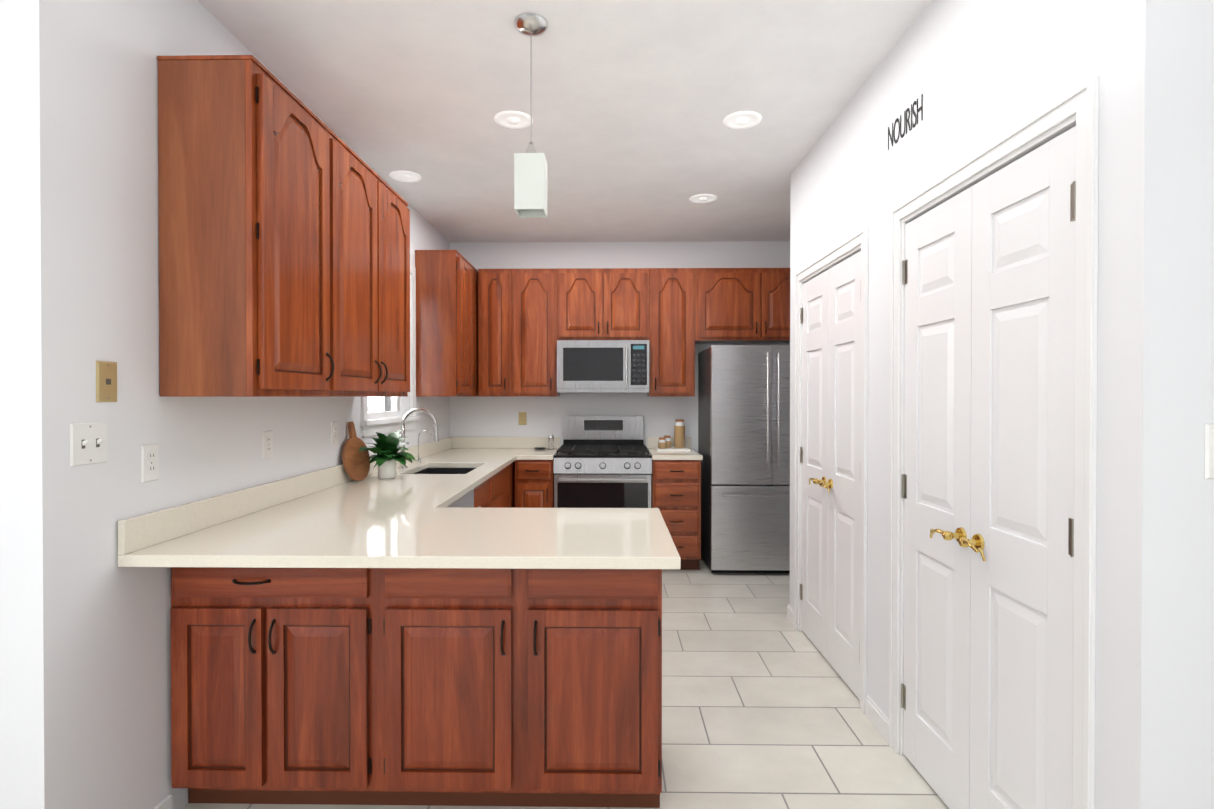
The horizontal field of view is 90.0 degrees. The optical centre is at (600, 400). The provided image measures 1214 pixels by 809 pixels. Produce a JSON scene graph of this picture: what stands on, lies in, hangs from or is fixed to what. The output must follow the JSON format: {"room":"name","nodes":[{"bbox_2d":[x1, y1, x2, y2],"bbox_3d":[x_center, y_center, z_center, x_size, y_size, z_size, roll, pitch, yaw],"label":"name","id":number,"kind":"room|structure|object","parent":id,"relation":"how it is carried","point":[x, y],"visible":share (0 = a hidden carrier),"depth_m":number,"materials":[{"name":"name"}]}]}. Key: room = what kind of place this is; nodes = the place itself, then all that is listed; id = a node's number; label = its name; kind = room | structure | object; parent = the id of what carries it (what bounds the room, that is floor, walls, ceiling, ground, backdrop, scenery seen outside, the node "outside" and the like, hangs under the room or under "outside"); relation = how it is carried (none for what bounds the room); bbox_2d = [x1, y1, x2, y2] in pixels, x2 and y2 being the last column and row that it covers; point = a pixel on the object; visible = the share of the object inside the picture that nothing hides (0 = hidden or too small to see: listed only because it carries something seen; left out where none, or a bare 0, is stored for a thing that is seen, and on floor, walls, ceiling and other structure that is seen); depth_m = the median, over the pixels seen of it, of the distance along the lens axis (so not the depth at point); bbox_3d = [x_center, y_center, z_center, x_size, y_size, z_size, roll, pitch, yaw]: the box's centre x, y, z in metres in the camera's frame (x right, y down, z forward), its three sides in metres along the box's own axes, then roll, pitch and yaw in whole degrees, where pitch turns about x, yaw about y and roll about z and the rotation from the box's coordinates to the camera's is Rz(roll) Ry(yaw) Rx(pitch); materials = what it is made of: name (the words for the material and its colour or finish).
{"room":"kitchen","nodes":[
{"label":"kitchen","id":0,"kind":"room"},
{"bbox_2d":[0,0,449,808],"bbox_3d":[-1.443,-0.023,3.539,0.140,2.740,4.030,0,0,1],"label":"wall","id":1,"kind":"structure","parent":0,"point":[84,672],"depth_m":1.68,"materials":[{"name":"white paint"}]},
{"bbox_2d":[70,421,106,466],"bbox_3d":[-1.391,0.116,1.659,0.019,0.116,0.116,0,0,1],"label":"double light switch","id":2,"kind":"object","parent":1,"relation":"attached to","point":[88,443],"visible":1,"depth_m":1.65,"materials":[{"name":"white plastic"}]},
{"bbox_2d":[96,361,116,401],"bbox_3d":[-1.396,-0.054,1.718,0.007,0.116,0.070,0,0,1],"label":"outlet","id":3,"kind":"object","parent":1,"relation":"attached to","point":[106,381],"visible":1,"depth_m":1.71,"materials":[{"name":"beige"}]},
{"bbox_2d":[141,443,158,482],"bbox_3d":[-1.393,0.192,1.879,0.008,0.116,0.070,0,0,1],"label":"electrical outlet","id":4,"kind":"object","parent":1,"relation":"attached to","point":[149,462],"visible":1,"depth_m":1.87,"materials":[{"name":"white plastic"}]},
{"bbox_2d":[154,795,172,808],"bbox_3d":[-1.394,1.317,1.741,0.012,0.085,0.442,0,0,1],"label":"baseboard","id":5,"kind":"structure","parent":1,"relation":"attached to","point":[167,803],"depth_m":1.94,"materials":[{"name":"white paint"}]},
{"bbox_2d":[157,55,344,396],"bbox_3d":[-1.230,-0.551,2.195,0.320,1.070,0.570,0,0,1],"label":"upper cabinet","id":6,"kind":"object","parent":1,"relation":"attached to","point":[284,241],"depth_m":1.91,"materials":[{"name":"brown wood"}]},
{"bbox_2d":[262,430,272,458],"bbox_3d":[-1.384,0.182,2.524,0.008,0.116,0.070,0,0,1],"label":"electrical outlet","id":7,"kind":"object","parent":1,"relation":"attached to","point":[267,443],"visible":1,"depth_m":2.52,"materials":[{"name":"white plastic"}]},
{"bbox_2d":[331,421,337,443],"bbox_3d":[-1.375,0.165,3.134,0.008,0.116,0.070,0,0,1],"label":"electrical outlet","id":8,"kind":"object","parent":1,"relation":"attached to","point":[334,432],"visible":1,"depth_m":3.13,"materials":[{"name":"white plastic"}]},
{"bbox_2d":[345,144,409,396],"bbox_3d":[-1.220,-0.555,2.855,0.320,1.070,1.043,0,0,1],"label":"upper cabinet","id":9,"kind":"object","parent":1,"relation":"attached to","point":[377,219],"depth_m":2.85,"materials":[{"name":"brown wood"}]},
{"bbox_2d":[360,264,419,436],"bbox_3d":[-1.417,-0.381,3.941,0.180,1.170,0.960,0,0,1],"label":"window","id":10,"kind":"structure","parent":1,"relation":"in","point":[383,415],"depth_m":4.19,"materials":[{"name":"white paint"}]},
{"bbox_2d":[415,250,478,395],"bbox_3d":[-1.175,-0.570,4.912,0.350,1.070,0.961,0,0,1],"label":"upper cabinet","id":11,"kind":"object","parent":1,"relation":"attached to","point":[447,353],"visible":1,"depth_m":4.44,"materials":[{"name":"brown wood"}]},
{"bbox_2d":[197,0,931,241],"bbox_3d":[0.119,-1.429,1.620,4.900,0.100,7.800,0,0,1],"label":"ceiling","id":12,"kind":"structure","parent":0,"point":[635,103],"depth_m":2.75,"materials":[{"name":"paint"}]},
{"bbox_2d":[390,171,421,181],"bbox_3d":[-1.213,-1.388,3.770,0.190,0.015,0.190,0,0,1],"label":"recessed light","id":13,"kind":"object","parent":12,"relation":"in","point":[405,176],"visible":1,"depth_m":3.76,"materials":[{"name":"white"}]},
{"bbox_2d":[494,111,532,128],"bbox_3d":[-0.431,-1.382,2.999,0.190,0.015,0.190,0,0,1],"label":"recessed light","id":14,"kind":"object","parent":12,"relation":"in","point":[514,119],"visible":1,"depth_m":2.99,"materials":[{"name":"white"}]},
{"bbox_2d":[514,13,547,217],"bbox_3d":[-0.256,-1.036,2.229,0.126,0.695,0.126,0,0,1],"label":"pendant light","id":15,"kind":"object","parent":12,"relation":"hanging from","point":[530,182],"visible":1,"depth_m":2.18,"materials":[{"name":"white glass"}]},
{"bbox_2d":[689,194,716,202],"bbox_3d":[0.707,-1.391,4.192,0.190,0.015,0.190,0,0,1],"label":"recessed light","id":16,"kind":"object","parent":12,"relation":"in","point":[703,198],"visible":1,"depth_m":4.18,"materials":[{"name":"white"}]},
{"bbox_2d":[723,111,761,128],"bbox_3d":[0.699,-1.382,3.002,0.190,0.015,0.190,0,0,1],"label":"recessed light","id":17,"kind":"object","parent":12,"relation":"in","point":[742,119],"visible":1,"depth_m":2.99,"materials":[{"name":"white"}]},
{"bbox_2d":[182,554,948,808],"bbox_3d":[0.119,1.411,1.641,4.900,0.100,7.800,0,0,1],"label":"floor","id":18,"kind":"structure","parent":0,"point":[761,709],"depth_m":2.57,"materials":[{"name":"tile"}]},
{"bbox_2d":[171,567,378,804],"bbox_3d":[-1.052,0.918,2.203,0.674,0.876,0.523,0,0,1],"label":"base cabinet","id":19,"kind":"object","parent":18,"relation":"on","point":[275,671],"depth_m":1.94,"materials":[{"name":"brown wood"}]},
{"bbox_2d":[448,489,480,507],"bbox_3d":[-0.986,0.914,3.039,0.670,0.873,0.606,0,0,1],"label":"dishwasher","id":20,"kind":"object","parent":18,"relation":"on","point":[466,500],"visible":0.02,"depth_m":3.16,"materials":[{"name":"grey"}]},
{"bbox_2d":[474,461,514,507],"bbox_3d":[-1.023,0.899,4.828,0.657,0.876,1.145,0,0,1],"label":"base cabinet","id":21,"kind":"object","parent":18,"relation":"on","point":[496,490],"visible":0.17,"depth_m":4.24,"materials":[{"name":"brown wood"}]},
{"bbox_2d":[117,437,524,567],"bbox_3d":[-1.010,0.400,3.572,0.720,0.135,3.651,0,0,1],"label":"countertop","id":22,"kind":"structure","parent":21,"relation":"on","point":[336,516],"depth_m":2.23,"materials":[{"name":"stone"}]},
{"bbox_2d":[342,421,369,480],"bbox_3d":[-1.330,0.272,3.288,0.018,0.325,0.240,-10,-1,9],"label":"cutting board","id":23,"kind":"object","parent":22,"relation":"on","point":[356,463],"visible":0.92,"depth_m":3.27,"materials":[{"name":"brown wood"}]},
{"bbox_2d":[359,430,415,478],"bbox_3d":[-1.159,0.301,3.393,0.276,0.264,0.381,0,0,1],"label":"plant","id":24,"kind":"object","parent":22,"relation":"on","point":[385,449],"visible":1,"depth_m":3.36,"materials":[{"name":"green plant"}]},
{"bbox_2d":[398,408,438,467],"bbox_3d":[-1.170,0.237,3.879,0.261,0.386,0.085,0,0,1],"label":"faucet","id":25,"kind":"object","parent":22,"relation":"on","point":[435,427],"visible":0.69,"depth_m":3.88,"materials":[{"name":"silver metal"}]},
{"bbox_2d":[416,430,431,461],"bbox_3d":[-1.237,0.314,4.247,0.118,0.226,0.049,0,0,1],"label":"filter faucet","id":26,"kind":"object","parent":22,"relation":"on","point":[430,432],"visible":1,"depth_m":4.25,"materials":[{"name":"silver metal"}]},
{"bbox_2d":[413,468,475,473],"bbox_3d":[-0.998,0.579,3.892,0.424,0.224,0.624,0,0,1],"label":"sink","id":27,"kind":"object","parent":22,"relation":"in","point":[445,471],"visible":0.12,"depth_m":4.18,"materials":[{"name":"grey metal"}]},
{"bbox_2d":[379,568,661,807],"bbox_3d":[-0.259,0.918,2.192,0.914,0.876,0.523,0,0,1],"label":"base cabinet","id":28,"kind":"object","parent":18,"relation":"on","point":[440,687],"depth_m":1.93,"materials":[{"name":"brown wood"}]},
{"bbox_2d":[369,501,680,568],"bbox_3d":[-0.219,0.461,2.121,0.904,0.035,0.771,0,0,1],"label":"countertop","id":29,"kind":"structure","parent":28,"relation":"on","point":[446,537],"depth_m":1.93,"materials":[{"name":"stone"}]},
{"bbox_2d":[515,459,553,507],"bbox_3d":[-0.519,0.897,5.044,0.301,0.877,0.700,0,0,1],"label":"base cabinet","id":30,"kind":"object","parent":18,"relation":"on","point":[534,483],"visible":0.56,"depth_m":4.72,"materials":[{"name":"brown wood"}]},
{"bbox_2d":[521,437,559,459],"bbox_3d":[-0.497,0.389,5.056,0.262,0.135,0.670,0,0,1],"label":"countertop","id":31,"kind":"structure","parent":30,"relation":"on","point":[528,452],"depth_m":5.24,"materials":[{"name":"stone"}]},
{"bbox_2d":[534,447,544,449],"bbox_3d":[-0.528,0.412,5.244,0.110,0.014,0.110,0,0,1],"label":"spoon rest","id":32,"kind":"object","parent":31,"relation":"on","point":[539,448],"visible":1,"depth_m":5.21,"materials":[{"name":"black ceramic"}]},
{"bbox_2d":[548,435,553,448],"bbox_3d":[-0.433,0.357,5.272,0.052,0.124,0.052,0,0,1],"label":"shaker","id":33,"kind":"object","parent":31,"relation":"on","point":[550,441],"visible":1,"depth_m":5.25,"materials":[{"name":"clear glass"}]},
{"bbox_2d":[553,416,651,507],"bbox_3d":[0.018,0.736,5.009,0.762,1.200,0.735,0,0,1],"label":"range","id":34,"kind":"object","parent":18,"relation":"on","point":[602,461],"visible":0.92,"depth_m":4.71,"materials":[{"name":"grey metal"}]},
{"bbox_2d":[652,460,700,569],"bbox_3d":[0.594,0.897,5.028,0.378,0.877,0.700,0,0,1],"label":"base cabinet","id":35,"kind":"object","parent":18,"relation":"on","point":[676,492],"visible":0.81,"depth_m":4.71,"materials":[{"name":"brown wood"}]},
{"bbox_2d":[647,437,702,459],"bbox_3d":[0.599,0.389,5.041,0.390,0.135,0.667,0,0,1],"label":"countertop","id":36,"kind":"structure","parent":35,"relation":"on","point":[652,444],"depth_m":4.88,"materials":[{"name":"stone"}]},
{"bbox_2d":[655,419,689,450],"bbox_3d":[0.611,0.290,5.201,0.280,0.259,0.230,0,0,1],"label":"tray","id":37,"kind":"object","parent":36,"relation":"on","point":[664,443],"visible":1,"depth_m":5.17,"materials":[{"name":"white ceramic"}]},
{"bbox_2d":[698,345,789,572],"bbox_3d":[1.307,0.448,4.952,0.920,1.777,0.771,0,0,1],"label":"refrigerator","id":38,"kind":"object","parent":18,"relation":"on","point":[744,421],"visible":0.6,"depth_m":4.62,"materials":[{"name":"grey metal"}]},
{"bbox_2d":[449,241,789,451],"bbox_3d":[0.345,-0.037,5.453,3.380,2.740,0.150,0,0,1],"label":"wall","id":39,"kind":"structure","parent":0,"point":[484,416],"depth_m":5.38,"materials":[{"name":"white paint"}]},
{"bbox_2d":[519,412,526,424],"bbox_3d":[-0.696,0.156,5.390,0.070,0.116,0.008,0,0,1],"label":"electrical outlet","id":40,"kind":"object","parent":39,"relation":"attached to","point":[522,419],"visible":1,"depth_m":5.39,"materials":[{"name":"beige"}]},
{"bbox_2d":[478,268,789,395],"bbox_3d":[0.423,-0.573,5.194,2.907,1.070,0.350,0,0,1],"label":"upper cabinet","id":41,"kind":"object","parent":39,"relation":"attached to","point":[528,319],"visible":0.92,"depth_m":5.06,"materials":[{"name":"brown wood"}]},
{"bbox_2d":[557,340,648,392],"bbox_3d":[0.020,-0.284,5.154,0.758,0.428,0.445,0,0,1],"label":"microwave","id":42,"kind":"object","parent":41,"relation":"attached to","point":[602,366],"visible":1,"depth_m":4.98,"materials":[{"name":"grey metal"}]},
{"bbox_2d":[790,0,1194,808],"bbox_3d":[1.199,-0.016,2.505,0.100,2.740,2.480,0,0,1],"label":"wall","id":43,"kind":"structure","parent":0,"point":[980,74],"depth_m":1.35,"materials":[{"name":"white paint"}]},
{"bbox_2d":[787,604,793,619],"bbox_3d":[1.507,1.303,3.756,0.705,0.085,0.012,0,0,1],"label":"baseboard","id":44,"kind":"structure","parent":43,"relation":"attached to","point":[790,611],"depth_m":3.70,"materials":[{"name":"white paint"}]},
{"bbox_2d":[800,251,860,699],"bbox_3d":[1.152,0.332,3.113,0.096,2.011,0.860,0,0,1],"label":"closet doors","id":45,"kind":"structure","parent":43,"relation":"in","point":[830,315],"depth_m":3.04,"materials":[{"name":"white paint"}]},
{"bbox_2d":[794,227,867,713],"bbox_3d":[1.200,0.299,3.112,0.116,2.102,0.994,0,0,1],"label":"door frame","id":46,"kind":"structure","parent":43,"relation":"attached to","point":[855,243],"depth_m":2.77,"materials":[{"name":"white paint"}]},
{"bbox_2d":[888,94,922,149],"bbox_3d":[1.144,-1.045,2.290,0.001,0.094,0.268,0,0,1],"label":"sign","id":47,"kind":"object","parent":43,"relation":"attached to","point":[907,120],"visible":1,"depth_m":2.27,"materials":[{"name":"grey metal"}]},
{"bbox_2d":[901,126,1075,808],"bbox_3d":[1.134,0.341,1.883,0.096,2.011,0.860,0,0,1],"label":"closet doors","id":48,"kind":"structure","parent":43,"relation":"in","point":[988,282],"depth_m":1.78,"materials":[{"name":"white paint"}]},
{"bbox_2d":[889,76,1098,808],"bbox_3d":[1.182,0.308,1.883,0.116,2.102,0.994,0,0,1],"label":"door frame","id":49,"kind":"structure","parent":43,"relation":"attached to","point":[1077,106],"depth_m":1.43,"materials":[{"name":"white paint"}]},
{"bbox_2d":[1189,0,1213,808],"bbox_3d":[1.823,-0.007,1.306,1.183,2.740,0.100,0,0,1],"label":"wall","id":50,"kind":"structure","parent":0,"point":[1201,751],"depth_m":1.26,"materials":[{"name":"white paint"}]},
{"bbox_2d":[1205,424,1213,478],"bbox_3d":[1.292,0.105,1.254,0.070,0.116,0.019,0,0,1],"label":"light switch","id":51,"kind":"object","parent":50,"relation":"attached to","point":[1209,451],"visible":1,"depth_m":1.26,"materials":[{"name":"white plastic"}]}
]}

